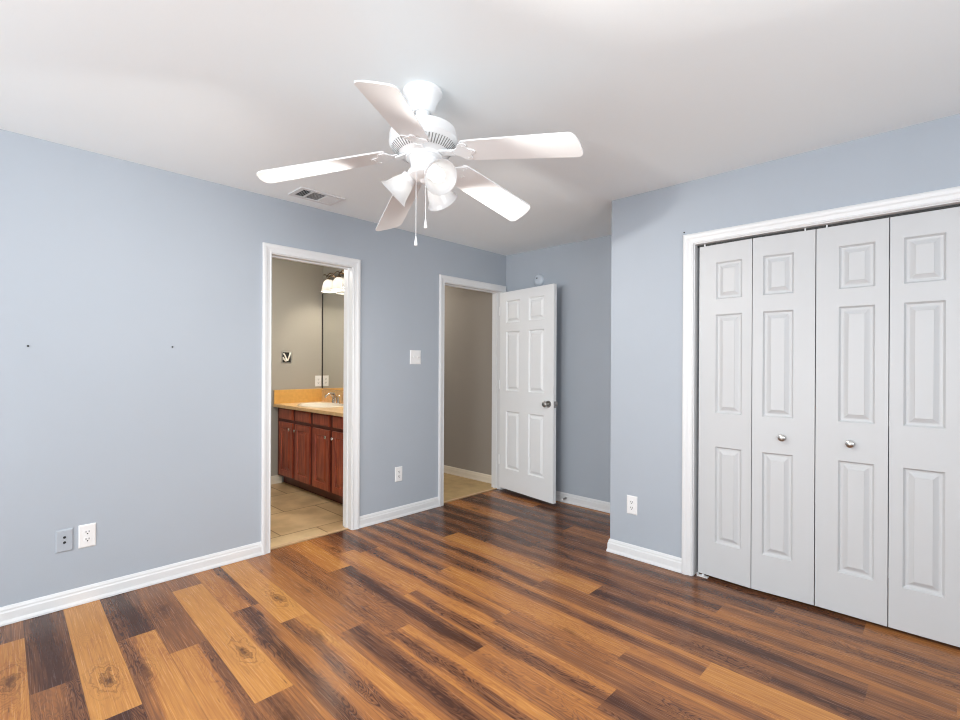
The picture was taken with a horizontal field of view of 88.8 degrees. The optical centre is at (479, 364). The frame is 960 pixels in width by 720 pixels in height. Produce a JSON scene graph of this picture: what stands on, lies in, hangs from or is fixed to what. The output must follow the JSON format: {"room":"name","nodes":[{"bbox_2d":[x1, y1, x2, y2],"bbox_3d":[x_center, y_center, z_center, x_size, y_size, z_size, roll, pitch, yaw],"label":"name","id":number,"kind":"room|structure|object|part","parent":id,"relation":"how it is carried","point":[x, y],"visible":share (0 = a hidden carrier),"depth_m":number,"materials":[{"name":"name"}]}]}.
{"room":"empty bedroom","nodes":[
{"label":"empty bedroom","id":0,"kind":"room"},
{"bbox_2d":[0,129,505,606],"bbox_3d":[-2.008,0.090,2.858,0.120,2.490,6.750,0,0,44],"label":"wall","id":1,"kind":"structure","parent":0,"point":[108,264],"depth_m":2.88,"materials":[{"name":"blue paint"}]},
{"bbox_2d":[55,528,72,553],"bbox_3d":[-2.187,0.926,2.581,0.011,0.118,0.072,0,0,44],"label":"cable plate","id":2,"kind":"object","parent":1,"relation":"attached to","point":[63,538],"visible":1,"depth_m":2.58,"materials":[{"name":"grey plastic"}]},
{"bbox_2d":[78,523,95,548],"bbox_3d":[-2.122,0.924,2.650,0.009,0.124,0.075,0,0,44],"label":"power outlet","id":3,"kind":"object","parent":1,"relation":"attached to","point":[86,533],"visible":1,"depth_m":2.65,"materials":[{"name":"white plastic"}]},
{"bbox_2d":[83,529,91,534],"bbox_3d":[-2.120,0.904,2.648,0.003,0.025,0.034,0,0,44],"label":"receptacle","id":4,"kind":"object","parent":3,"relation":"attached to","point":[85,531],"depth_m":2.65,"materials":[{"name":"white plastic"}]},
{"bbox_2d":[83,537,91,541],"bbox_3d":[-2.120,0.944,2.648,0.003,0.025,0.034,0,0,44],"label":"receptacle","id":5,"kind":"object","parent":3,"relation":"attached to","point":[85,539],"depth_m":2.65,"materials":[{"name":"white plastic"}]},
{"bbox_2d":[0,541,261,626],"bbox_3d":[-2.854,1.235,1.881,0.019,0.088,3.975,0,0,44],"label":"baseboard","id":6,"kind":"structure","parent":1,"relation":"attached to","point":[17,612],"depth_m":2.75,"materials":[{"name":"white paint"}]},
{"bbox_2d":[261,242,360,554],"bbox_3d":[-1.261,0.230,3.639,0.158,2.116,0.761,0,0,44],"label":"door frame","id":7,"kind":"structure","parent":1,"relation":"attached to","point":[352,267],"depth_m":3.82,"materials":[{"name":"white paint"}]},
{"bbox_2d":[395,466,401,481],"bbox_3d":[-0.687,0.925,4.148,0.009,0.124,0.075,0,0,44],"label":"power outlet","id":8,"kind":"object","parent":1,"relation":"attached to","point":[398,470],"visible":1,"depth_m":4.14,"materials":[{"name":"white plastic"}]},
{"bbox_2d":[360,497,438,527],"bbox_3d":[-0.664,1.245,4.166,0.019,0.088,0.832,0,0,44],"label":"baseboard","id":9,"kind":"structure","parent":1,"relation":"attached to","point":[397,512],"depth_m":4.13,"materials":[{"name":"white paint"}]},
{"bbox_2d":[410,350,420,363],"bbox_3d":[-0.558,-0.065,4.271,0.018,0.122,0.118,0,0,44],"label":"light switch","id":10,"kind":"object","parent":1,"relation":"attached to","point":[415,355],"visible":1,"depth_m":4.27,"materials":[{"name":"white plastic"}]},
{"bbox_2d":[438,274,505,506],"bbox_3d":[-0.097,0.236,4.842,0.142,2.116,0.924,0,0,44],"label":"door frame","id":11,"kind":"structure","parent":1,"relation":"attached to","point":[444,280],"depth_m":4.91,"materials":[{"name":"white paint"}]},
{"bbox_2d":[498,284,557,503],"bbox_3d":[0.448,0.261,4.745,0.171,1.992,0.786,0,0,-37],"label":"door","id":12,"kind":"structure","parent":11,"relation":"attached to","point":[528,316],"depth_m":4.70,"materials":[{"name":"white paint"}]},
{"bbox_3d":[0.599,0.359,4.458,0.068,0.065,0.065,0,0,-37],"label":"knob","id":13,"kind":"part","parent":12,"relation":"part of","materials":[{"name":"silver metal"}]},
{"bbox_2d":[271,258,322,481],"bbox_3d":[-2.582,0.087,4.967,0.100,2.490,2.200,0,0,44],"label":"wall","id":14,"kind":"structure","parent":0,"point":[296,286],"depth_m":5.44,"materials":[{"name":"grey paint"}]},
{"bbox_2d":[271,475,281,483],"bbox_3d":[-2.697,1.235,4.767,0.019,0.088,1.560,0,0,44],"label":"baseboard","id":15,"kind":"structure","parent":14,"relation":"attached to","point":[275,479],"depth_m":5.29,"materials":[{"name":"beige paint"}]},
{"bbox_2d":[282,352,291,362],"bbox_3d":[-2.112,-0.082,5.365,0.035,0.124,0.108,0,0,44],"label":"junction box","id":16,"kind":"object","parent":14,"relation":"attached to","point":[286,356],"visible":1,"depth_m":5.37,"materials":[{"name":"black metal"}]},
{"bbox_2d":[315,376,320,385],"bbox_3d":[-1.861,0.187,5.641,0.009,0.124,0.078,0,0,44],"label":"power outlet","id":17,"kind":"object","parent":14,"relation":"attached to","point":[317,378],"visible":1,"depth_m":5.63,"materials":[{"name":"white plastic"}]},
{"bbox_2d":[271,482,347,549],"bbox_3d":[-1.908,1.308,4.357,1.925,0.054,2.060,0,0,44],"label":"floor","id":18,"kind":"structure","parent":0,"point":[297,513],"depth_m":4.20,"materials":[{"name":"beige tile"}]},
{"bbox_2d":[271,528,347,549],"bbox_3d":[-1.260,1.285,3.632,0.026,0.007,0.627,0,0,44],"label":"threshold","id":19,"kind":"object","parent":18,"relation":"on","point":[342,529],"visible":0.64,"depth_m":3.61,"materials":[{"name":"brown wood"}]},
{"bbox_2d":[278,407,342,503],"bbox_3d":[-1.437,0.870,4.912,1.626,0.825,0.566,0,0,44],"label":"vanity cabinet","id":20,"kind":"object","parent":18,"relation":"on","point":[310,444],"visible":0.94,"depth_m":4.77,"materials":[{"name":"brown wood"}]},
{"bbox_3d":[-2.034,0.517,5.144,0.308,0.110,0.018,0,0,44],"label":"drawer","id":21,"kind":"part","parent":20,"relation":"part of","materials":[{"name":"brown wood"}]},
{"bbox_3d":[-2.036,0.885,5.144,0.308,0.562,0.018,0,0,44],"label":"cabinet door","id":22,"kind":"part","parent":20,"relation":"part of","materials":[{"name":"brown wood"}]},
{"bbox_3d":[-1.770,0.887,4.890,0.307,0.562,0.018,0,0,44],"label":"cabinet door","id":23,"kind":"part","parent":20,"relation":"part of","materials":[{"name":"brown wood"}]},
{"bbox_3d":[-1.768,0.519,4.890,0.307,0.110,0.018,0,0,44],"label":"drawer","id":24,"kind":"part","parent":20,"relation":"part of","materials":[{"name":"brown wood"}]},
{"bbox_2d":[274,388,342,416],"bbox_3d":[-1.432,0.412,4.908,1.636,0.274,0.568,0,0,44],"label":"countertop","id":25,"kind":"structure","parent":20,"relation":"on","point":[308,400],"depth_m":5.32,"materials":[{"name":"beige stone"}]},
{"bbox_2d":[297,402,342,407],"bbox_3d":[-1.645,0.479,5.079,0.627,0.138,0.418,0,0,44],"label":"basin","id":26,"kind":"object","parent":25,"relation":"in","point":[314,404],"depth_m":5.21,"materials":[{"name":"beige ceramic"}]},
{"bbox_2d":[324,392,339,402],"bbox_3d":[-1.597,0.360,5.321,0.160,0.125,0.154,0,0,-10],"label":"faucet","id":27,"kind":"object","parent":25,"relation":"on","point":[335,399],"visible":0.92,"depth_m":5.30,"materials":[{"name":"silver metal"}]},
{"bbox_3d":[-1.501,0.888,4.633,0.308,0.562,0.018,0,0,44],"label":"cabinet door","id":28,"kind":"part","parent":20,"relation":"part of","materials":[{"name":"brown wood"}]},
{"bbox_3d":[-1.500,0.520,4.633,0.308,0.110,0.018,0,0,44],"label":"drawer","id":29,"kind":"part","parent":20,"relation":"part of","materials":[{"name":"brown wood"}]},
{"bbox_3d":[-1.235,0.889,4.378,0.305,0.562,0.018,0,0,44],"label":"cabinet door","id":30,"kind":"part","parent":20,"relation":"part of","materials":[{"name":"brown wood"}]},
{"bbox_3d":[-1.234,0.521,4.378,0.305,0.110,0.018,0,0,44],"label":"drawer","id":31,"kind":"part","parent":20,"relation":"part of","materials":[{"name":"brown wood"}]},
{"bbox_2d":[323,266,343,390],"bbox_3d":[-1.169,0.094,5.095,1.763,2.490,0.060,0,0,44],"label":"wall","id":32,"kind":"structure","parent":0,"point":[326,270],"depth_m":5.58,"materials":[{"name":"grey paint"}]},
{"bbox_2d":[321,270,343,292],"bbox_3d":[-1.355,-0.903,5.108,1.074,0.210,0.182,0,0,44],"label":"vanity light","id":33,"kind":"object","parent":32,"relation":"attached to","point":[333,284],"visible":0.43,"depth_m":5.32,"materials":[{"name":"white glass"}]},
{"bbox_3d":[-1.659,-0.868,5.389,0.168,0.136,0.168,0,0,44],"label":"lamp shade","id":34,"kind":"part","parent":33,"relation":"part of","materials":[{"name":"white glass"}]},
{"bbox_3d":[-1.508,-0.867,5.244,0.168,0.136,0.168,0,0,44],"label":"lamp shade","id":35,"kind":"part","parent":33,"relation":"part of","materials":[{"name":"white glass"}]},
{"bbox_3d":[-1.295,-0.972,5.162,1.020,0.050,0.020,0,0,44],"label":"plate","id":36,"kind":"part","parent":33,"relation":"part of","materials":[{"name":"brown metal"}]},
{"bbox_2d":[322,291,343,390],"bbox_3d":[-1.232,-0.266,5.107,1.648,1.102,0.008,0,0,44],"label":"wall mirror","id":37,"kind":"object","parent":32,"relation":"attached to","point":[332,303],"visible":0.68,"depth_m":5.50,"materials":[{"name":"beige mirror"}]},
{"bbox_2d":[444,286,491,474],"bbox_3d":[-0.737,0.096,6.232,2.713,2.490,0.080,0,0,44],"label":"wall","id":38,"kind":"structure","parent":0,"point":[468,313],"depth_m":5.60,"materials":[{"name":"beige paint"}]},
{"bbox_2d":[444,465,491,483],"bbox_3d":[-0.777,1.245,6.196,2.713,0.088,0.019,0,0,44],"label":"baseboard","id":39,"kind":"structure","parent":38,"relation":"attached to","point":[473,475],"depth_m":5.58,"materials":[{"name":"beige paint"}]},
{"bbox_2d":[444,473,495,502],"bbox_3d":[-1.087,1.312,5.828,2.775,0.054,1.080,0,0,44],"label":"floor","id":40,"kind":"structure","parent":0,"point":[455,486],"depth_m":5.19,"materials":[{"name":"tile"}]},
{"bbox_2d":[444,488,496,502],"bbox_3d":[-0.102,1.290,4.843,0.022,0.007,0.790,0,0,44],"label":"threshold","id":41,"kind":"object","parent":40,"relation":"on","point":[493,488],"visible":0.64,"depth_m":4.82,"materials":[{"name":"brown wood"}]},
{"bbox_2d":[0,0,959,255],"bbox_3d":[-0.203,-1.197,1.102,5.027,0.100,6.703,0,0,44],"label":"ceiling","id":42,"kind":"structure","parent":0,"point":[654,94],"depth_m":2.00,"materials":[{"name":"white paint"}]},
{"bbox_2d":[288,187,344,205],"bbox_3d":[-1.113,-1.147,3.346,0.200,0.008,0.316,0,0,44],"label":"ceiling vent","id":43,"kind":"object","parent":42,"relation":"in","point":[305,193],"visible":1,"depth_m":3.33,"materials":[{"name":"white metal"}]},
{"bbox_2d":[257,80,582,245],"bbox_3d":[-0.207,-0.814,2.092,1.228,0.666,1.220,0,0,44],"label":"ceiling fan","id":44,"kind":"object","parent":42,"relation":"hanging from","point":[425,141],"visible":1,"depth_m":1.97,"materials":[{"name":"white metal"}]},
{"bbox_3d":[-0.629,-0.793,1.968,0.477,0.142,0.144,0,0,-13],"label":"blade","id":45,"kind":"part","parent":44,"relation":"part of","materials":[{"name":"white wood"}]},
{"bbox_3d":[-0.280,-0.844,1.652,0.140,0.088,0.477,0,0,7],"label":"blade","id":46,"kind":"part","parent":44,"relation":"part of","materials":[{"name":"white wood"}]},
{"bbox_3d":[-0.356,-0.734,2.055,0.136,0.136,0.130,0,0,44],"label":"lamp shade","id":47,"kind":"part","parent":44,"relation":"part of","materials":[{"name":"white glass"}]},
{"bbox_3d":[-0.400,-0.789,2.432,0.138,0.152,0.477,0,0,-25],"label":"blade","id":48,"kind":"part","parent":44,"relation":"part of","materials":[{"name":"white wood"}]},
{"bbox_3d":[-0.220,-0.688,1.986,0.003,0.198,0.003,0,0,44],"label":"pull chain","id":49,"kind":"part","parent":44,"relation":"part of","materials":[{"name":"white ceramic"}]},
{"bbox_3d":[-0.177,-0.755,1.948,0.079,0.068,0.059,0,0,44],"label":"bulb","id":50,"kind":"part","parent":44,"relation":"part of","materials":[{"name":"white glass"}]},
{"bbox_3d":[-0.172,-0.740,1.933,0.133,0.134,0.136,0,0,44],"label":"lamp shade","id":51,"kind":"part","parent":44,"relation":"part of","materials":[{"name":"white glass"}]},
{"bbox_3d":[-0.181,-0.734,2.148,0.136,0.136,0.136,0,0,44],"label":"lamp shade","id":52,"kind":"part","parent":44,"relation":"part of","materials":[{"name":"white glass"}]},
{"bbox_3d":[0.058,-0.813,2.353,0.138,0.124,0.478,0,0,44],"label":"blade","id":53,"kind":"part","parent":44,"relation":"part of","materials":[{"name":"white wood"}]},
{"bbox_3d":[0.154,-0.845,1.910,0.477,0.081,0.141,0,0,21],"label":"blade","id":54,"kind":"part","parent":44,"relation":"part of","materials":[{"name":"white wood"}]},
{"bbox_2d":[0,489,959,719],"bbox_3d":[-0.241,1.293,1.127,4.898,0.001,6.503,0,0,44],"label":"floor","id":55,"kind":"structure","parent":0,"point":[498,604],"depth_m":2.29,"materials":[{"name":"laminate"}]},
{"bbox_2d":[697,572,708,578],"bbox_3d":[1.370,1.291,3.013,0.062,0.018,0.032,0,0,44],"label":"pivot bracket","id":56,"kind":"object","parent":55,"relation":"on","point":[698,574],"visible":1,"depth_m":3.01,"materials":[{"name":"white plastic"}]},
{"bbox_2d":[506,230,889,566],"bbox_3d":[2.042,0.109,3.481,4.867,2.490,0.047,0,0,44],"label":"wall","id":57,"kind":"structure","parent":0,"point":[580,270],"depth_m":4.52,"materials":[{"name":"blue paint"}]},
{"bbox_2d":[534,274,544,285],"bbox_3d":[0.577,-0.833,4.833,0.120,0.120,0.034,0,0,44],"label":"smoke detector","id":58,"kind":"object","parent":57,"relation":"attached to","point":[539,279],"visible":0.95,"depth_m":4.81,"materials":[{"name":"grey plastic"}]},
{"bbox_2d":[556,491,609,512],"bbox_3d":[0.865,1.253,4.558,1.645,0.088,0.019,0,0,44],"label":"baseboard","id":59,"kind":"structure","parent":57,"relation":"attached to","point":[599,505],"depth_m":4.47,"materials":[{"name":"white paint"}]},
{"bbox_2d":[610,113,959,557],"bbox_3d":[2.144,0.110,2.312,3.302,2.490,0.120,0,0,44],"label":"wall","id":60,"kind":"structure","parent":0,"point":[648,228],"depth_m":3.12,"materials":[{"name":"blue paint"}]},
{"bbox_2d":[627,495,636,514],"bbox_3d":[1.021,0.943,3.296,0.075,0.124,0.009,0,0,44],"label":"power outlet","id":61,"kind":"object","parent":60,"relation":"attached to","point":[631,500],"visible":1,"depth_m":3.29,"materials":[{"name":"white plastic"}]},
{"bbox_2d":[606,539,681,572],"bbox_3d":[1.072,1.254,3.238,0.518,0.088,0.019,0,0,44],"label":"baseboard","id":62,"kind":"structure","parent":60,"relation":"attached to","point":[673,563],"depth_m":3.22,"materials":[{"name":"white paint"}]},
{"bbox_2d":[698,228,815,604],"bbox_3d":[1.566,0.272,2.819,0.599,2.020,0.077,0,0,44],"label":"door","id":63,"kind":"structure","parent":60,"relation":"in","point":[757,296],"depth_m":2.79,"materials":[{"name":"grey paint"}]},
{"bbox_3d":[1.661,0.403,2.698,0.038,0.038,0.034,0,0,41],"label":"knob","id":64,"kind":"part","parent":63,"relation":"part of","materials":[{"name":"silver metal"}]},
{"bbox_2d":[681,186,959,575],"bbox_3d":[1.796,0.249,2.632,1.359,2.108,0.139,0,0,44],"label":"door frame","id":65,"kind":"structure","parent":60,"relation":"attached to","point":[948,196],"depth_m":3.02,"materials":[{"name":"white paint"}]},
{"bbox_2d":[697,204,959,247],"bbox_3d":[1.803,-0.732,2.635,1.225,0.011,0.024,0,0,44],"label":"door track","id":66,"kind":"object","parent":60,"relation":"attached to","point":[956,205],"visible":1,"depth_m":2.53,"materials":[{"name":"grey metal"}]},
{"bbox_2d":[815,207,959,646],"bbox_3d":[2.005,0.274,2.404,0.600,2.020,0.070,0,0,44],"label":"door","id":67,"kind":"structure","parent":60,"relation":"in","point":[883,435],"depth_m":2.40,"materials":[{"name":"grey paint"}]},
{"bbox_3d":[1.883,0.404,2.495,0.038,0.038,0.034,0,0,44],"label":"knob","id":68,"kind":"part","parent":67,"relation":"part of","materials":[{"name":"silver metal"}]}
]}

